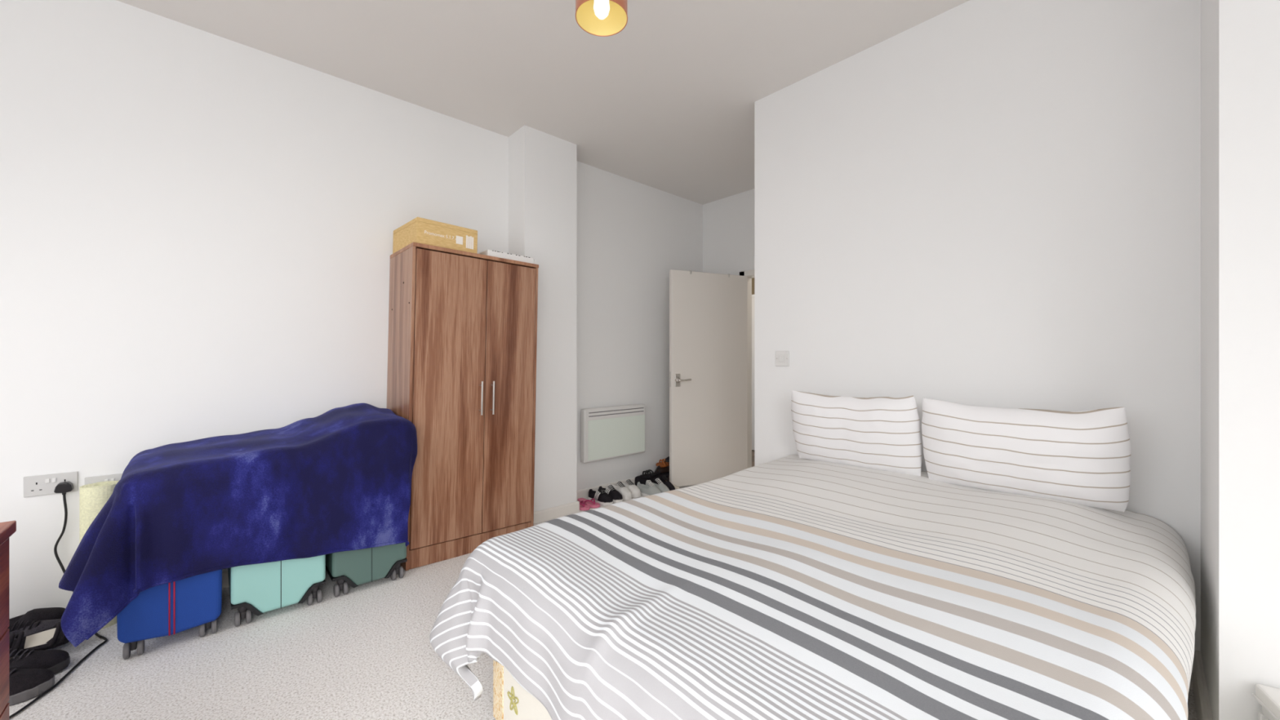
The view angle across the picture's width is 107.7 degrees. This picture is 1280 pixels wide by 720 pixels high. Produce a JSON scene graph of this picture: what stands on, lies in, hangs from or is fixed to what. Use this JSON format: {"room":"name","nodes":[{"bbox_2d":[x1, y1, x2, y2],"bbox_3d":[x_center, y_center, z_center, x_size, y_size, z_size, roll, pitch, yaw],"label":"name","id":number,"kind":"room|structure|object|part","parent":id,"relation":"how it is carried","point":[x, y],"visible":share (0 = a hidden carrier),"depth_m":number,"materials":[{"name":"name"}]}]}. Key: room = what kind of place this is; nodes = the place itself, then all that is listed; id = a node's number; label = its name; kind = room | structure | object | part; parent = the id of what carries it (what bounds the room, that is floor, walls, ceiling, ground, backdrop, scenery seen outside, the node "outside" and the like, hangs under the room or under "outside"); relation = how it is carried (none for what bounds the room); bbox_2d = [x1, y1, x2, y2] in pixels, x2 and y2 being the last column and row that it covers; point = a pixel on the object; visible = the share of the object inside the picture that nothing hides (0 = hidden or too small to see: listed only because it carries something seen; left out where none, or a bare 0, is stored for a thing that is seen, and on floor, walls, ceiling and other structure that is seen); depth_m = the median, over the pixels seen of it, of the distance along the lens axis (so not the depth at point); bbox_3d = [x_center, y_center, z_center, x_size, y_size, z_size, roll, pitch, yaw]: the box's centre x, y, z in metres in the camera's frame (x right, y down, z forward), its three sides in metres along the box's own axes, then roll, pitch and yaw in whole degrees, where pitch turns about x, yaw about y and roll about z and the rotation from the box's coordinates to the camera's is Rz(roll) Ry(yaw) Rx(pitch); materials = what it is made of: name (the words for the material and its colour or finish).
{"room":"bedroom","nodes":[
{"label":"bedroom","id":0,"kind":"room"},
{"bbox_2d":[0,0,702,618],"bbox_3d":[-1.497,-0.247,3.115,6.020,2.855,0.100,0,0,-43],"label":"wall","id":1,"kind":"structure","parent":0,"point":[197,226],"depth_m":2.39,"materials":[{"name":"white paint"}]},
{"bbox_2d":[22,471,77,497],"bbox_3d":[-2.574,0.543,2.045,0.150,0.088,0.014,0,0,-43],"label":"wall socket","id":2,"kind":"object","parent":1,"relation":"attached to","point":[38,485],"visible":0.92,"depth_m":2.03,"materials":[{"name":"grey plastic"}]},
{"bbox_2d":[53,481,102,638],"bbox_3d":[-2.421,0.858,2.012,0.288,0.641,0.059,0,0,22],"label":"plug","id":3,"kind":"object","parent":1,"relation":"attached to","point":[63,487],"visible":0.78,"depth_m":2.05,"materials":[{"name":"black plastic"}]},
{"bbox_2d":[84,473,122,484],"bbox_3d":[-2.449,0.574,2.160,0.150,0.088,0.014,0,0,-43],"label":"wall socket","id":4,"kind":"object","parent":1,"relation":"attached to","point":[89,480],"visible":0.35,"depth_m":2.15,"materials":[{"name":"grey plastic"}]},
{"bbox_2d":[222,570,229,588],"bbox_3d":[-2.291,1.140,2.305,3.555,0.080,0.014,0,0,-43],"label":"baseboard","id":5,"kind":"structure","parent":1,"relation":"attached to","point":[224,574],"depth_m":2.43,"materials":[{"name":"white paint"}]},
{"bbox_2d":[577,477,635,499],"bbox_3d":[0.014,1.140,4.430,1.815,0.080,0.014,0,0,-43],"label":"baseboard","id":6,"kind":"structure","parent":1,"relation":"attached to","point":[584,493],"depth_m":4.05,"materials":[{"name":"white paint"}]},
{"bbox_2d":[580,404,645,462],"bbox_3d":[-0.231,0.636,4.154,0.705,0.452,0.087,0,0,-43],"label":"heater","id":7,"kind":"object","parent":1,"relation":"attached to","point":[606,433],"visible":1,"depth_m":4.08,"materials":[{"name":"white metal"}]},
{"bbox_2d":[588,414,644,461],"bbox_3d":[-0.193,0.676,4.132,0.649,0.336,0.003,0,0,-43],"label":"panel","id":8,"kind":"object","parent":7,"relation":"attached to","point":[610,437],"depth_m":4.11,"materials":[{"name":"white metal"}]},
{"bbox_2d":[116,0,968,204],"bbox_3d":[0.284,-1.725,1.183,6.020,0.100,5.355,0,0,-43],"label":"ceiling","id":9,"kind":"structure","parent":0,"point":[664,102],"depth_m":2.56,"materials":[{"name":"white paint"}]},
{"bbox_2d":[575,0,627,36],"bbox_3d":[-0.118,-1.363,1.440,0.161,0.624,0.161,0,0,-43],"label":"pendant lamp","id":10,"kind":"object","parent":9,"relation":"hanging from","point":[602,18],"visible":1,"depth_m":1.50,"materials":[{"name":"orange metal"}]},
{"bbox_3d":[-0.118,-1.117,1.440,0.050,0.126,0.050,0,0,-43],"label":"bulb","id":11,"kind":"part","parent":10,"relation":"part of","materials":[{"name":"white glass"}]},
{"bbox_2d":[508,124,577,511],"bbox_3d":[-0.740,-0.247,3.578,0.450,2.855,0.245,0,0,-43],"label":"wall","id":12,"kind":"structure","parent":0,"point":[543,166],"depth_m":3.48,"materials":[{"name":"white paint"}]},
{"bbox_2d":[533,501,579,524],"bbox_3d":[-0.652,1.140,3.482,0.480,0.080,0.014,0,0,-43],"label":"baseboard","id":13,"kind":"structure","parent":12,"relation":"attached to","point":[546,514],"depth_m":3.50,"materials":[{"name":"white paint"}]},
{"bbox_2d":[8,449,1197,719],"bbox_3d":[0.442,1.220,1.971,7.320,0.080,6.300,0,0,-43],"label":"floor","id":14,"kind":"structure","parent":0,"point":[366,652],"depth_m":1.79,"materials":[{"name":"grey carpet"}]},
{"bbox_2d":[0,520,16,719],"bbox_3d":[-1.546,0.805,0.779,0.502,0.750,0.880,0,0,-43],"label":"dresser","id":15,"kind":"object","parent":14,"relation":"on","point":[7,529],"visible":1,"depth_m":1.21,"materials":[{"name":"brown wood"}]},
{"bbox_3d":[-1.390,0.588,0.932,0.003,0.236,0.838,0,0,-43],"label":"drawer","id":16,"kind":"part","parent":15,"relation":"part of","materials":[{"name":"brown wood"}]},
{"bbox_3d":[-1.390,0.807,0.932,0.003,0.190,0.838,0,0,-43],"label":"drawer","id":17,"kind":"part","parent":15,"relation":"part of","materials":[{"name":"brown wood"}]},
{"bbox_3d":[-1.390,1.002,0.932,0.003,0.187,0.838,0,0,-43],"label":"drawer","id":18,"kind":"part","parent":15,"relation":"part of","materials":[{"name":"brown wood"}]},
{"bbox_3d":[-1.554,0.446,0.771,0.480,0.031,0.880,0,0,-43],"label":"panel","id":19,"kind":"part","parent":15,"relation":"part of","materials":[{"name":"brown wood"}]},
{"bbox_2d":[8,667,54,706],"bbox_3d":[-2.228,1.118,1.598,0.290,0.124,0.109,0,0,-37],"label":"trainer","id":20,"kind":"object","parent":14,"relation":"on","point":[24,684],"visible":0.7,"depth_m":1.63,"materials":[{"name":"black fabric"}]},
{"bbox_2d":[8,618,61,657],"bbox_3d":[-2.472,1.104,1.861,0.106,0.135,0.293,0,0,39],"label":"trainer","id":21,"kind":"object","parent":14,"relation":"on","point":[40,625],"visible":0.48,"depth_m":1.88,"materials":[{"name":"black fabric"}]},
{"bbox_2d":[8,607,65,632],"bbox_3d":[-2.585,1.101,1.939,0.282,0.100,0.103,0,0,-38],"label":"shoe","id":22,"kind":"object","parent":14,"relation":"on","point":[48,613],"visible":0.58,"depth_m":1.96,"materials":[{"name":"black fabric"}]},
{"bbox_2d":[8,621,69,657],"bbox_3d":[-2.362,1.077,1.807,0.099,0.093,0.276,0,0,43],"label":"sandal","id":23,"kind":"object","parent":14,"relation":"on","point":[53,637],"visible":0.66,"depth_m":1.82},
{"bbox_2d":[8,648,70,674],"bbox_3d":[-2.307,1.119,1.706,0.290,0.122,0.109,0,0,-40],"label":"trainer","id":24,"kind":"object","parent":14,"relation":"on","point":[55,660],"visible":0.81,"depth_m":1.74,"materials":[{"name":"black fabric"}]},
{"bbox_2d":[8,635,107,719],"bbox_3d":[-2.154,1.174,1.676,0.116,0.008,0.655,0,0,-12],"label":"power cord","id":25,"kind":"object","parent":14,"relation":"on","point":[104,638],"visible":1,"depth_m":1.71,"materials":[{"name":"black rubber"}]},
{"bbox_2d":[79,480,119,629],"bbox_3d":[-2.407,0.868,2.089,0.122,0.625,0.127,0,0,-43],"label":"yoga mat","id":26,"kind":"object","parent":14,"relation":"on","point":[93,497],"visible":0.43,"depth_m":2.04,"materials":[{"name":"yellow plastic"}]},
{"bbox_2d":[116,568,222,659],"bbox_3d":[-2.065,0.823,2.077,0.310,0.714,0.466,0,0,-43],"label":"suitcase","id":27,"kind":"object","parent":14,"relation":"on","point":[168,609],"visible":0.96,"depth_m":1.91,"materials":[{"name":"blue plastic"}]},
{"bbox_2d":[227,554,325,626],"bbox_3d":[-1.813,0.798,2.327,0.348,0.764,0.481,0,0,-43],"label":"suitcase","id":28,"kind":"object","parent":14,"relation":"on","point":[259,588],"visible":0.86,"depth_m":2.13,"materials":[{"name":"mint green plastic"},{"name":"black plastic"},{"name":"dark grey rubber"}]},
{"bbox_2d":[58,403,417,647],"bbox_3d":[-1.843,0.638,2.295,0.630,0.774,1.245,0,0,44],"label":"blanket","id":29,"kind":"object","parent":28,"relation":"on","point":[339,479],"visible":1,"depth_m":2.07,"materials":[{"name":"blue fabric"}]},
{"bbox_3d":[-1.900,1.111,2.248,0.109,0.074,0.472,0,0,-43],"label":"trim","id":30,"kind":"part","parent":28,"relation":"part of","materials":[{"name":"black plastic"}]},
{"bbox_3d":[-1.726,1.111,2.407,0.109,0.074,0.472,0,0,-43],"label":"trim","id":31,"kind":"part","parent":28,"relation":"part of","materials":[{"name":"black plastic"}]},
{"bbox_2d":[325,542,407,596],"bbox_3d":[-1.547,0.758,2.589,0.343,0.844,0.496,0,0,-43],"label":"suitcase","id":32,"kind":"object","parent":14,"relation":"on","point":[357,567],"visible":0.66,"depth_m":2.39,"materials":[{"name":"teal plastic"}]},
{"bbox_3d":[-1.632,1.111,2.511,0.109,0.074,0.487,0,0,-43],"label":"trim","id":33,"kind":"part","parent":32,"relation":"part of","materials":[{"name":"black plastic"}]},
{"bbox_3d":[-1.462,1.111,2.667,0.109,0.074,0.487,0,0,-43],"label":"trim","id":34,"kind":"part","parent":32,"relation":"part of","materials":[{"name":"black plastic"}]},
{"bbox_2d":[386,242,538,570],"bbox_3d":[-1.137,0.265,3.039,0.804,1.838,0.490,2,-1,-43],"label":"wardrobe","id":35,"kind":"object","parent":14,"relation":"on","point":[462,343],"visible":0.94,"depth_m":2.84,"materials":[{"name":"brown wood"}]},
{"bbox_3d":[-1.437,0.267,2.789,0.018,1.816,0.450,2,-1,-43],"label":"panel","id":36,"kind":"part","parent":35,"relation":"part of","materials":[{"name":"brown wood"}]},
{"bbox_2d":[392,217,477,253],"bbox_3d":[-1.284,-0.735,2.930,0.406,0.153,0.363,0,-1,45],"label":"cardboard box","id":37,"kind":"object","parent":35,"relation":"on","point":[420,230],"visible":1,"depth_m":2.78,"materials":[{"name":"brown cardboard"}]},
{"bbox_3d":[-1.048,-0.725,2.880,0.001,0.078,0.048,0,-1,45],"label":"printed panel","id":38,"kind":"part","parent":37,"relation":"part of","materials":[{"name":"white paper"}]},
{"bbox_3d":[-1.127,0.220,2.779,0.416,1.696,0.018,2,-1,-43],"label":"door","id":39,"kind":"part","parent":35,"relation":"part of","materials":[{"name":"brown wood"}]},
{"bbox_3d":[-1.134,-0.643,3.065,0.802,0.022,0.456,2,-1,-43],"label":"panel","id":40,"kind":"part","parent":35,"relation":"part of","materials":[{"name":"brown wood"}]},
{"bbox_3d":[-0.977,0.234,2.878,0.012,0.207,0.038,2,-1,-43],"label":"handle","id":41,"kind":"part","parent":35,"relation":"part of","materials":[{"name":"silver metal"}]},
{"bbox_3d":[-0.922,0.236,2.929,0.012,0.207,0.038,2,-1,-43],"label":"handle","id":42,"kind":"part","parent":35,"relation":"part of","materials":[{"name":"silver metal"}]},
{"bbox_2d":[478,249,535,263],"bbox_3d":[-0.936,-0.674,3.192,0.342,0.050,0.301,2,-1,-42],"label":"carton","id":43,"kind":"object","parent":35,"relation":"on","point":[488,252],"visible":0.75,"depth_m":3.06,"materials":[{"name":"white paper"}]},
{"bbox_3d":[-0.847,0.228,3.037,0.338,1.696,0.018,2,-1,-43],"label":"door","id":44,"kind":"part","parent":35,"relation":"part of","materials":[{"name":"brown wood"}]},
{"bbox_3d":[-0.862,0.284,3.319,0.018,1.816,0.450,2,-1,-43],"label":"panel","id":45,"kind":"part","parent":35,"relation":"part of","materials":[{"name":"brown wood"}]},
{"bbox_2d":[493,659,551,719],"bbox_3d":[0.711,0.912,1.617,1.914,0.535,1.415,0,0,-43],"label":"bed","id":46,"kind":"object","parent":14,"relation":"on","point":[511,701],"visible":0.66,"depth_m":1.40,"materials":[{"name":"white"}]},
{"bbox_2d":[429,454,1195,719],"bbox_3d":[0.633,0.794,1.607,2.137,0.509,1.720,0,0,-43],"label":"duvet","id":47,"kind":"object","parent":46,"relation":"on","point":[792,587],"visible":0.97,"depth_m":1.15,"materials":[{"name":"fabric"}]},
{"bbox_2d":[791,390,921,475],"bbox_3d":[1.083,0.360,2.408,0.184,0.392,0.646,0,0,-38],"label":"pillow","id":48,"kind":"object","parent":47,"relation":"on","point":[877,433],"visible":0.97,"depth_m":2.32,"materials":[{"name":"fabric"}]},
{"bbox_2d":[921,397,1131,511],"bbox_3d":[1.523,0.360,1.906,0.195,0.391,0.661,0,0,-39],"label":"pillow","id":49,"kind":"object","parent":47,"relation":"on","point":[1083,458],"visible":0.99,"depth_m":1.81,"materials":[{"name":"fabric"}]},
{"bbox_2d":[579,500,590,510],"bbox_3d":[-0.498,1.154,3.750,0.241,0.051,0.097,0,0,36],"label":"flip flop","id":50,"kind":"object","parent":14,"relation":"on","point":[582,507],"visible":0.58,"depth_m":3.70,"materials":[{"name":"pink rubber"}]},
{"bbox_2d":[577,497,599,507],"bbox_3d":[-0.418,1.154,3.816,0.240,0.051,0.092,0,0,43],"label":"flip flop","id":51,"kind":"object","parent":14,"relation":"on","point":[590,503],"visible":0.94,"depth_m":3.77,"materials":[{"name":"pink rubber"}]},
{"bbox_2d":[587,488,613,505],"bbox_3d":[-0.328,1.122,3.883,0.102,0.117,0.275,0,0,-45],"label":"trainer","id":52,"kind":"object","parent":14,"relation":"on","point":[603,499],"visible":0.96,"depth_m":3.83,"materials":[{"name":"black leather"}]},
{"bbox_2d":[598,484,622,502],"bbox_3d":[-0.251,1.118,3.954,0.102,0.124,0.275,0,0,-45],"label":"trainer","id":53,"kind":"object","parent":14,"relation":"on","point":[616,496],"visible":0.74,"depth_m":3.89,"materials":[{"name":"black fabric"}]},
{"bbox_2d":[607,481,631,500],"bbox_3d":[-0.176,1.113,4.026,0.102,0.135,0.270,0,0,-45],"label":"trainer","id":54,"kind":"object","parent":14,"relation":"on","point":[624,491],"visible":0.7,"depth_m":3.95,"materials":[{"name":"white fabric"}]},
{"bbox_2d":[617,479,640,497],"bbox_3d":[-0.100,1.113,4.096,0.102,0.135,0.270,0,0,-45],"label":"trainer","id":55,"kind":"object","parent":14,"relation":"on","point":[635,491],"visible":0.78,"depth_m":4.02,"materials":[{"name":"white fabric"}]},
{"bbox_2d":[636,480,661,496],"bbox_3d":[0.076,1.110,4.051,0.099,0.140,0.265,0,0,-45],"label":"trainer","id":56,"kind":"object","parent":14,"relation":"on","point":[646,491],"visible":0.81,"depth_m":4.02,"materials":[{"name":"grey fabric"}]},
{"bbox_2d":[635,471,669,485],"bbox_3d":[0.160,1.128,4.419,0.425,0.103,0.208,0,0,-43],"label":"shoe","id":57,"kind":"object","parent":14,"relation":"on","point":[642,481],"visible":0.44,"depth_m":4.33,"materials":[{"name":"black leather"}]},
{"bbox_2d":[640,465,660,478],"bbox_3d":[0.096,1.032,4.320,0.095,0.081,0.256,0,0,43],"label":"sandal","id":58,"kind":"object","parent":57,"relation":"on","point":[646,475],"visible":1,"depth_m":4.29,"materials":[{"name":"black rubber"}]},
{"bbox_2d":[656,466,669,472],"bbox_3d":[0.260,1.048,4.537,0.270,0.049,0.096,0,0,-45],"label":"shoe","id":59,"kind":"object","parent":57,"relation":"on","point":[663,469],"visible":0.34,"depth_m":4.46,"materials":[{"name":"black leather"}]},
{"bbox_2d":[656,457,669,466],"bbox_3d":[0.261,0.980,4.552,0.254,0.092,0.094,0,0,-39],"label":"sandal","id":60,"kind":"object","parent":59,"relation":"on","point":[662,464],"visible":0.57,"depth_m":4.50,"materials":[{"name":"brown leather"}]},
{"bbox_2d":[645,478,669,492],"bbox_3d":[0.154,1.110,4.116,0.099,0.140,0.265,0,0,-45],"label":"trainer","id":61,"kind":"object","parent":14,"relation":"on","point":[661,486],"visible":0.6,"depth_m":4.06,"materials":[{"name":"grey fabric"}]},
{"bbox_2d":[653,475,675,490],"bbox_3d":[0.214,1.105,4.175,0.078,0.150,0.260,0,0,-43],"label":"shoe","id":62,"kind":"object","parent":14,"relation":"on","point":[668,483],"visible":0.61,"depth_m":4.12,"materials":[{"name":"black leather"}]},
{"bbox_2d":[1251,684,1279,719],"bbox_3d":[1.590,0.997,0.962,0.307,0.366,0.342,0,0,32],"label":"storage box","id":63,"kind":"object","parent":14,"relation":"on","point":[1268,697],"visible":1,"depth_m":1.15,"materials":[{"name":"white plastic"}]},
{"bbox_2d":[702,188,754,275],"bbox_3d":[1.231,-0.247,4.523,0.100,2.855,1.526,0,0,-43],"label":"wall","id":64,"kind":"structure","parent":0,"point":[728,223],"depth_m":4.79,"materials":[{"name":"white paint"}]},
{"bbox_2d":[669,269,747,486],"bbox_3d":[0.675,0.167,4.415,0.860,1.991,0.104,0,0,-23],"label":"door","id":65,"kind":"structure","parent":64,"relation":"in","point":[708,311],"depth_m":4.40,"materials":[{"name":"white paint"}]},
{"bbox_3d":[0.273,0.177,4.275,0.011,0.140,0.024,0,0,-23],"label":"latch plate","id":66,"kind":"part","parent":65,"relation":"part of","materials":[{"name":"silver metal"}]},
{"bbox_3d":[0.398,0.185,4.272,0.145,0.052,0.060,0,0,-23],"label":"lever handle","id":67,"kind":"part","parent":65,"relation":"part of","materials":[{"name":"silver metal"}]},
{"bbox_2d":[739,269,754,467],"bbox_3d":[1.363,0.149,4.366,0.118,2.062,0.965,0,0,-43],"label":"trim","id":68,"kind":"structure","parent":64,"relation":"attached to","point":[750,273],"depth_m":4.69,"materials":[{"name":"white paint"}]},
{"bbox_2d":[754,0,1200,651],"bbox_3d":[1.891,-0.247,2.763,1.315,2.855,1.957,0,0,-43],"label":"wall","id":69,"kind":"structure","parent":0,"point":[993,203],"depth_m":2.10,"materials":[{"name":"white paint"}]},
{"bbox_2d":[775,351,789,366],"bbox_3d":[0.876,-0.009,2.883,0.014,0.094,0.090,0,0,-43],"label":"wall switch","id":70,"kind":"object","parent":69,"relation":"attached to","point":[782,357],"visible":1,"depth_m":2.88,"materials":[{"name":"white plastic"}]},
{"bbox_2d":[1189,667,1192,688],"bbox_3d":[1.368,1.140,2.349,0.014,0.080,1.857,0,0,-43],"label":"baseboard","id":71,"kind":"structure","parent":69,"relation":"attached to","point":[1191,678],"depth_m":1.68,"materials":[{"name":"white paint"}]},
{"bbox_2d":[1200,0,1279,719],"bbox_3d":[2.368,-0.247,0.803,0.638,2.855,1.772,0,0,-43],"label":"wall pillar","id":72,"kind":"structure","parent":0,"point":[1240,39],"depth_m":1.22,"materials":[{"name":"white paint"}]},
{"bbox_2d":[1192,649,1213,719],"bbox_3d":[1.762,1.110,1.462,0.638,0.140,0.018,0,0,-43],"label":"baseboard","id":73,"kind":"structure","parent":72,"relation":"attached to","point":[1203,710],"depth_m":1.51,"materials":[{"name":"white paint"}]},
{"bbox_3d":[2.230,-0.070,5.386,0.100,2.500,3.700,0,0,-43],"label":"wall","id":74,"kind":"structure","parent":0,"visible":0},
{"bbox_2d":[751,277,754,450],"bbox_3d":[1.556,-0.050,5.989,0.075,2.460,0.940,0,0,-43],"label":"door frame","id":75,"kind":"structure","parent":74,"relation":"in","point":[753,279],"depth_m":6.07,"materials":[{"name":"white paint"}]}
]}

